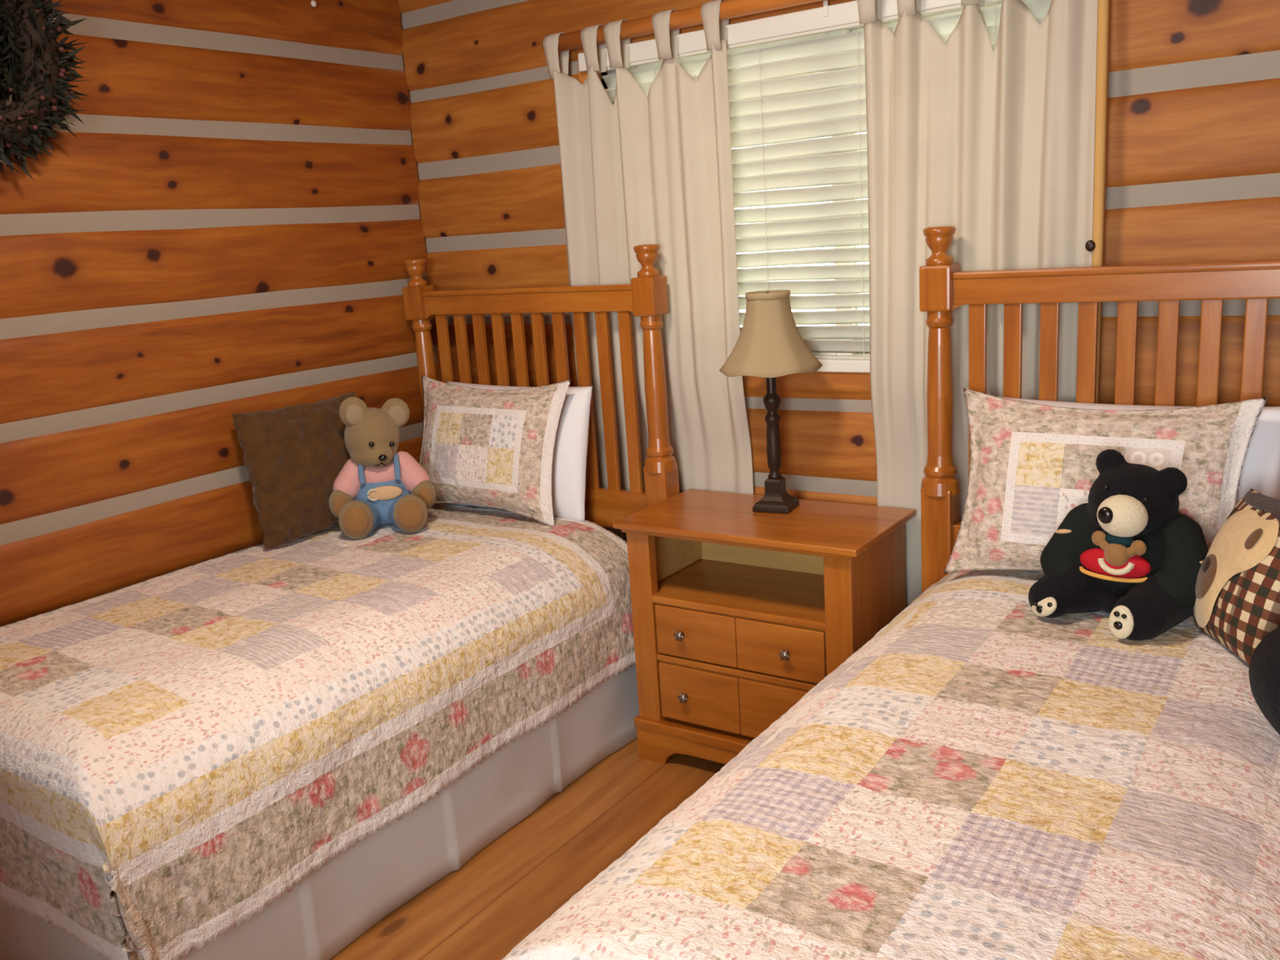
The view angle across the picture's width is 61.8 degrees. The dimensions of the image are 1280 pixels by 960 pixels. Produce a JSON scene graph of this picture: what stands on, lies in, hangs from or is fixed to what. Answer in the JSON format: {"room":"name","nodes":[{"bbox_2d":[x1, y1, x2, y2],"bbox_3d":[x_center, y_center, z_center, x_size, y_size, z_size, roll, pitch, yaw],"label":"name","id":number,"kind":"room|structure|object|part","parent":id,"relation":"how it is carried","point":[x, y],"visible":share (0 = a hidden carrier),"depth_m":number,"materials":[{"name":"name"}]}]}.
{"room":"bedroom","nodes":[
{"label":"bedroom","id":0,"kind":"room"},
{"bbox_2d":[0,0,439,627],"bbox_3d":[-1.970,-0.145,2.212,0.173,2.550,4.470,5,16,34],"label":"wall","id":1,"kind":"structure","parent":0,"point":[232,220],"depth_m":3.02,"materials":[{"name":"brown wood"}]},
{"bbox_2d":[0,0,88,180],"bbox_3d":[-1.528,-0.983,2.422,0.192,0.620,0.610,5,16,34],"label":"wreath","id":2,"kind":"object","parent":1,"relation":"attached to","point":[34,67],"visible":1,"depth_m":2.53,"materials":[{"name":"brown"}]},
{"bbox_2d":[311,0,316,7],"bbox_3d":[-1.009,-1.466,3.294,0.027,0.020,0.020,5,16,34],"label":"nail","id":3,"kind":"object","parent":1,"relation":"attached to","point":[313,3],"visible":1,"depth_m":3.29,"materials":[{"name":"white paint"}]},
{"bbox_2d":[329,737,726,959],"bbox_3d":[-0.213,1.304,1.268,4.340,0.080,4.640,5,16,34],"label":"floor","id":4,"kind":"structure","parent":0,"point":[482,909],"depth_m":2.63,"materials":[{"name":"brown wood"}]},
{"bbox_2d":[0,244,679,959],"bbox_3d":[-0.810,0.189,2.835,1.050,1.467,1.831,5,16,34],"label":"bed","id":5,"kind":"object","parent":4,"relation":"on","point":[329,909],"visible":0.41,"depth_m":3.04,"materials":[{"name":"brown wood"}]},
{"bbox_2d":[0,502,635,959],"bbox_3d":[-0.856,0.483,2.811,1.050,0.424,1.707,5,16,34],"label":"patchwork quilt","id":6,"kind":"object","parent":5,"relation":"on","point":[180,749],"visible":0.94,"depth_m":2.34,"materials":[{"name":"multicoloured fabric"}]},
{"bbox_2d":[231,391,355,548],"bbox_3d":[-1.005,-0.040,3.287,0.166,0.401,0.434,7,17,40],"label":"cushion","id":7,"kind":"object","parent":6,"relation":"on","point":[294,456],"visible":0.73,"depth_m":3.18,"materials":[{"name":"brown fabric"}]},
{"bbox_2d":[328,396,435,538],"bbox_3d":[-0.799,-0.052,3.271,0.322,0.418,0.271,-6,13,-11],"label":"teddy bear","id":8,"kind":"object","parent":6,"relation":"on","point":[380,484],"visible":1,"depth_m":3.24},
{"bbox_2d":[418,374,571,527],"bbox_3d":[-0.494,-0.105,3.398,0.664,0.430,0.169,6,16,38],"label":"pillow sham","id":9,"kind":"object","parent":6,"relation":"on","point":[494,448],"visible":0.94,"depth_m":3.31,"materials":[{"name":"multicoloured fabric"}]},
{"bbox_3d":[-0.713,0.008,3.801,0.100,1.376,0.100,5,16,34],"label":"post","id":10,"kind":"part","parent":5,"relation":"part of","materials":[{"name":"brown wood"}]},
{"bbox_2d":[445,381,592,521],"bbox_3d":[-0.413,-0.101,3.450,0.642,0.411,0.165,6,16,38],"label":"pillow","id":11,"kind":"object","parent":5,"relation":"on","point":[569,465],"visible":0.24,"depth_m":3.27,"materials":[{"name":"white fabric"}]},
{"bbox_3d":[-0.362,-0.562,3.396,0.878,0.095,0.044,5,16,34],"label":"rail","id":12,"kind":"part","parent":5,"relation":"part of","materials":[{"name":"brown wood"}]},
{"bbox_3d":[-0.319,0.069,3.541,0.878,0.120,0.034,5,16,34],"label":"rail","id":13,"kind":"part","parent":5,"relation":"part of","materials":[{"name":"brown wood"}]},
{"bbox_3d":[0.070,0.077,3.268,0.100,1.376,0.100,5,16,34],"label":"post","id":14,"kind":"part","parent":5,"relation":"part of","materials":[{"name":"brown wood"}]},
{"bbox_2d":[613,488,915,764],"bbox_3d":[0.360,0.449,3.023,0.726,0.722,0.410,5,16,34],"label":"nightstand","id":15,"kind":"object","parent":4,"relation":"on","point":[739,612],"visible":0.74,"depth_m":2.93,"materials":[{"name":"brown wood"}]},
{"bbox_3d":[0.111,0.429,2.956,0.034,0.031,0.028,5,16,34],"label":"knob","id":16,"kind":"part","parent":15,"relation":"part of","materials":[{"name":"grey metal"}]},
{"bbox_3d":[0.100,0.388,3.215,0.022,0.590,0.336,5,16,34],"label":"panel","id":17,"kind":"part","parent":15,"relation":"part of","materials":[{"name":"brown wood"}]},
{"bbox_3d":[0.123,0.609,2.997,0.034,0.031,0.028,5,16,34],"label":"knob","id":18,"kind":"part","parent":15,"relation":"part of","materials":[{"name":"grey metal"}]},
{"bbox_3d":[0.375,0.691,3.077,0.698,0.030,0.380,5,16,34],"label":"molding","id":19,"kind":"part","parent":15,"relation":"part of","materials":[{"name":"brown wood"}]},
{"bbox_3d":[0.297,0.608,2.952,0.520,0.170,0.098,5,16,34],"label":"drawer","id":20,"kind":"part","parent":15,"relation":"part of","materials":[{"name":"brown wood"}]},
{"bbox_3d":[0.272,0.520,2.903,0.526,0.018,0.026,5,16,34],"label":"rail","id":21,"kind":"part","parent":15,"relation":"part of","materials":[{"name":"brown wood"}]},
{"bbox_2d":[652,559,825,630],"bbox_3d":[0.350,0.314,2.992,0.628,0.020,0.351,5,16,34],"label":"shelf","id":22,"kind":"object","parent":15,"relation":"attached to","point":[753,592],"depth_m":2.98,"materials":[{"name":"brown wood"}]},
{"bbox_3d":[0.285,0.428,2.911,0.520,0.148,0.098,5,16,34],"label":"drawer","id":23,"kind":"part","parent":15,"relation":"part of","materials":[{"name":"brown wood"}]},
{"bbox_3d":[0.459,0.366,3.158,0.630,0.570,0.012,5,16,34],"label":"panel","id":24,"kind":"part","parent":15,"relation":"part of","materials":[{"name":"brown wood"}]},
{"bbox_2d":[719,289,822,513],"bbox_3d":[0.363,-0.213,2.940,0.268,0.602,0.278,3,14,26],"label":"table lamp","id":25,"kind":"object","parent":15,"relation":"on","point":[770,345],"visible":1,"depth_m":2.85,"materials":[{"name":"beige fabric"}]},
{"bbox_3d":[0.350,-0.400,2.897,0.268,0.213,0.278,3,14,26],"label":"lamp shade","id":26,"kind":"part","parent":25,"relation":"part of","materials":[{"name":"beige fabric"}]},
{"bbox_3d":[0.366,-0.171,2.950,0.048,0.344,0.048,3,14,26],"label":"stem","id":27,"kind":"part","parent":25,"relation":"part of","materials":[{"name":"black wood"}]},
{"bbox_3d":[0.377,0.453,2.775,0.034,0.031,0.028,5,16,34],"label":"knob","id":28,"kind":"part","parent":15,"relation":"part of","materials":[{"name":"grey metal"}]},
{"bbox_3d":[0.638,0.435,2.849,0.022,0.590,0.336,5,16,34],"label":"panel","id":29,"kind":"part","parent":15,"relation":"part of","materials":[{"name":"brown wood"}]},
{"bbox_2d":[576,226,1279,912],"bbox_3d":[0.684,0.321,1.817,1.050,1.467,1.832,5,16,34],"label":"bed","id":30,"kind":"object","parent":4,"relation":"on","point":[944,289],"visible":0.27,"depth_m":2.48,"materials":[{"name":"brown wood"}]},
{"bbox_3d":[0.673,0.545,1.856,0.880,0.255,1.690,5,16,34],"label":"mattress","id":31,"kind":"part","parent":30,"relation":"part of","materials":[{"name":"multicoloured fabric"}]},
{"bbox_2d":[502,569,1279,959],"bbox_3d":[0.674,0.602,1.839,1.066,0.424,1.787,5,16,34],"label":"patchwork quilt","id":32,"kind":"object","parent":30,"relation":"on","point":[997,779],"visible":0.86,"depth_m":1.52,"materials":[{"name":"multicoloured fabric"}]},
{"bbox_2d":[942,387,1268,573],"bbox_3d":[1.010,0.026,2.382,0.644,0.430,0.169,6,16,38],"label":"pillow sham","id":33,"kind":"object","parent":32,"relation":"on","point":[1031,464],"visible":0.61,"depth_m":2.38,"materials":[{"name":"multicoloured fabric"}]},
{"bbox_2d":[1028,448,1208,640],"bbox_3d":[0.978,0.126,2.163,0.348,0.355,0.285,9,18,44],"label":"plush bear","id":34,"kind":"object","parent":32,"relation":"on","point":[1128,553],"visible":0.93,"depth_m":2.11},
{"bbox_2d":[1001,396,1279,504],"bbox_3d":[1.097,0.030,2.430,0.642,0.411,0.165,6,16,38],"label":"pillow","id":35,"kind":"object","parent":32,"relation":"on","point":[1260,471],"visible":0.09,"depth_m":2.24,"materials":[{"name":"white fabric"}]},
{"bbox_2d":[1192,488,1279,665],"bbox_3d":[1.144,0.181,1.989,0.172,0.300,0.310,-2,13,7],"label":"cushion","id":36,"kind":"object","parent":32,"relation":"on","point":[1237,604],"visible":0.98,"depth_m":1.94,"materials":[{"name":"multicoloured fabric"}]},
{"bbox_2d":[1248,626,1279,734],"bbox_3d":[1.119,0.328,1.676,0.287,0.244,0.336,5,16,34],"label":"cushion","id":37,"kind":"object","parent":32,"relation":"on","point":[1264,664],"visible":1,"depth_m":1.67,"materials":[{"name":"black fabric"}]},
{"bbox_3d":[0.782,0.139,2.784,0.100,1.376,0.100,5,16,34],"label":"post","id":38,"kind":"part","parent":30,"relation":"part of","materials":[{"name":"brown wood"}]},
{"bbox_3d":[1.175,0.201,2.523,0.878,0.120,0.034,5,16,34],"label":"rail","id":39,"kind":"part","parent":30,"relation":"part of","materials":[{"name":"brown wood"}]},
{"bbox_3d":[1.132,-0.431,2.378,0.878,0.095,0.044,5,16,34],"label":"rail","id":40,"kind":"part","parent":30,"relation":"part of","materials":[{"name":"brown wood"}]},
{"bbox_2d":[397,0,1279,506],"bbox_3d":[0.955,-0.469,2.754,4.000,2.550,0.173,5,16,34],"label":"wall","id":41,"kind":"structure","parent":0,"point":[1193,159],"depth_m":3.01,"materials":[{"name":"brown wood"}]},
{"bbox_2d":[542,0,824,52],"bbox_3d":[0.396,-1.249,2.771,1.615,0.047,0.082,5,16,34],"label":"curtain rod","id":42,"kind":"object","parent":41,"relation":"attached to","point":[729,9],"visible":0.75,"depth_m":2.92,"materials":[{"name":"brown wood"}]},
{"bbox_2d":[542,0,753,542],"bbox_3d":[0.050,-0.303,3.272,0.612,2.074,0.086,5,16,34],"label":"curtain","id":43,"kind":"object","parent":42,"relation":"hanging from","point":[638,169],"visible":0.51,"depth_m":3.15,"materials":[{"name":"beige fabric"}]},
{"bbox_2d":[857,0,1110,607],"bbox_3d":[0.855,-0.231,2.720,0.587,2.074,0.091,5,16,34],"label":"curtain","id":44,"kind":"object","parent":42,"relation":"hanging from","point":[1005,147],"visible":0.41,"depth_m":2.61,"materials":[{"name":"beige fabric"}]},
{"bbox_2d":[577,0,856,88],"bbox_3d":[0.475,-0.784,2.927,1.500,1.012,0.058,5,16,34],"label":"trim","id":45,"kind":"structure","parent":41,"relation":"attached to","point":[583,76],"depth_m":2.90,"materials":[{"name":"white wood"}]},
{"bbox_2d":[607,0,1035,359],"bbox_3d":[0.526,-0.789,3.001,1.370,0.942,0.120,5,16,34],"label":"window","id":46,"kind":"structure","parent":41,"relation":"in","point":[818,355],"depth_m":2.99,"materials":[{"name":"white paint"}]},
{"bbox_3d":[0.284,-0.807,3.154,0.725,0.872,0.030,5,16,34],"label":"sash","id":47,"kind":"part","parent":46,"relation":"part of","materials":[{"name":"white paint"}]},
{"bbox_2d":[577,0,1052,373],"bbox_3d":[0.459,-0.774,2.914,1.442,0.960,0.079,5,16,34],"label":"blind","id":48,"kind":"object","parent":46,"relation":"attached to","point":[768,105],"visible":0.28,"depth_m":2.93,"materials":[{"name":"white paint"}]},
{"bbox_3d":[0.350,-0.766,2.995,0.002,0.860,0.002,5,16,34],"label":"ladder cord","id":49,"kind":"part","parent":48,"relation":"part of","materials":[{"name":"white fabric"}]},
{"bbox_3d":[0.496,-0.324,3.017,1.362,0.034,0.026,5,16,34],"label":"rail","id":50,"kind":"part","parent":48,"relation":"part of","materials":[{"name":"white paint"}]},
{"bbox_3d":[0.585,-0.746,2.835,0.002,0.860,0.002,5,16,34],"label":"ladder cord","id":51,"kind":"part","parent":48,"relation":"part of","materials":[{"name":"white fabric"}]},
{"bbox_3d":[0.874,-0.720,2.638,0.002,0.860,0.002,5,16,34],"label":"ladder cord","id":52,"kind":"part","parent":48,"relation":"part of","materials":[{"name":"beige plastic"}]},
{"bbox_3d":[0.819,-0.770,2.831,0.625,0.872,0.030,5,16,34],"label":"sash","id":53,"kind":"part","parent":46,"relation":"part of","materials":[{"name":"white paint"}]}
]}

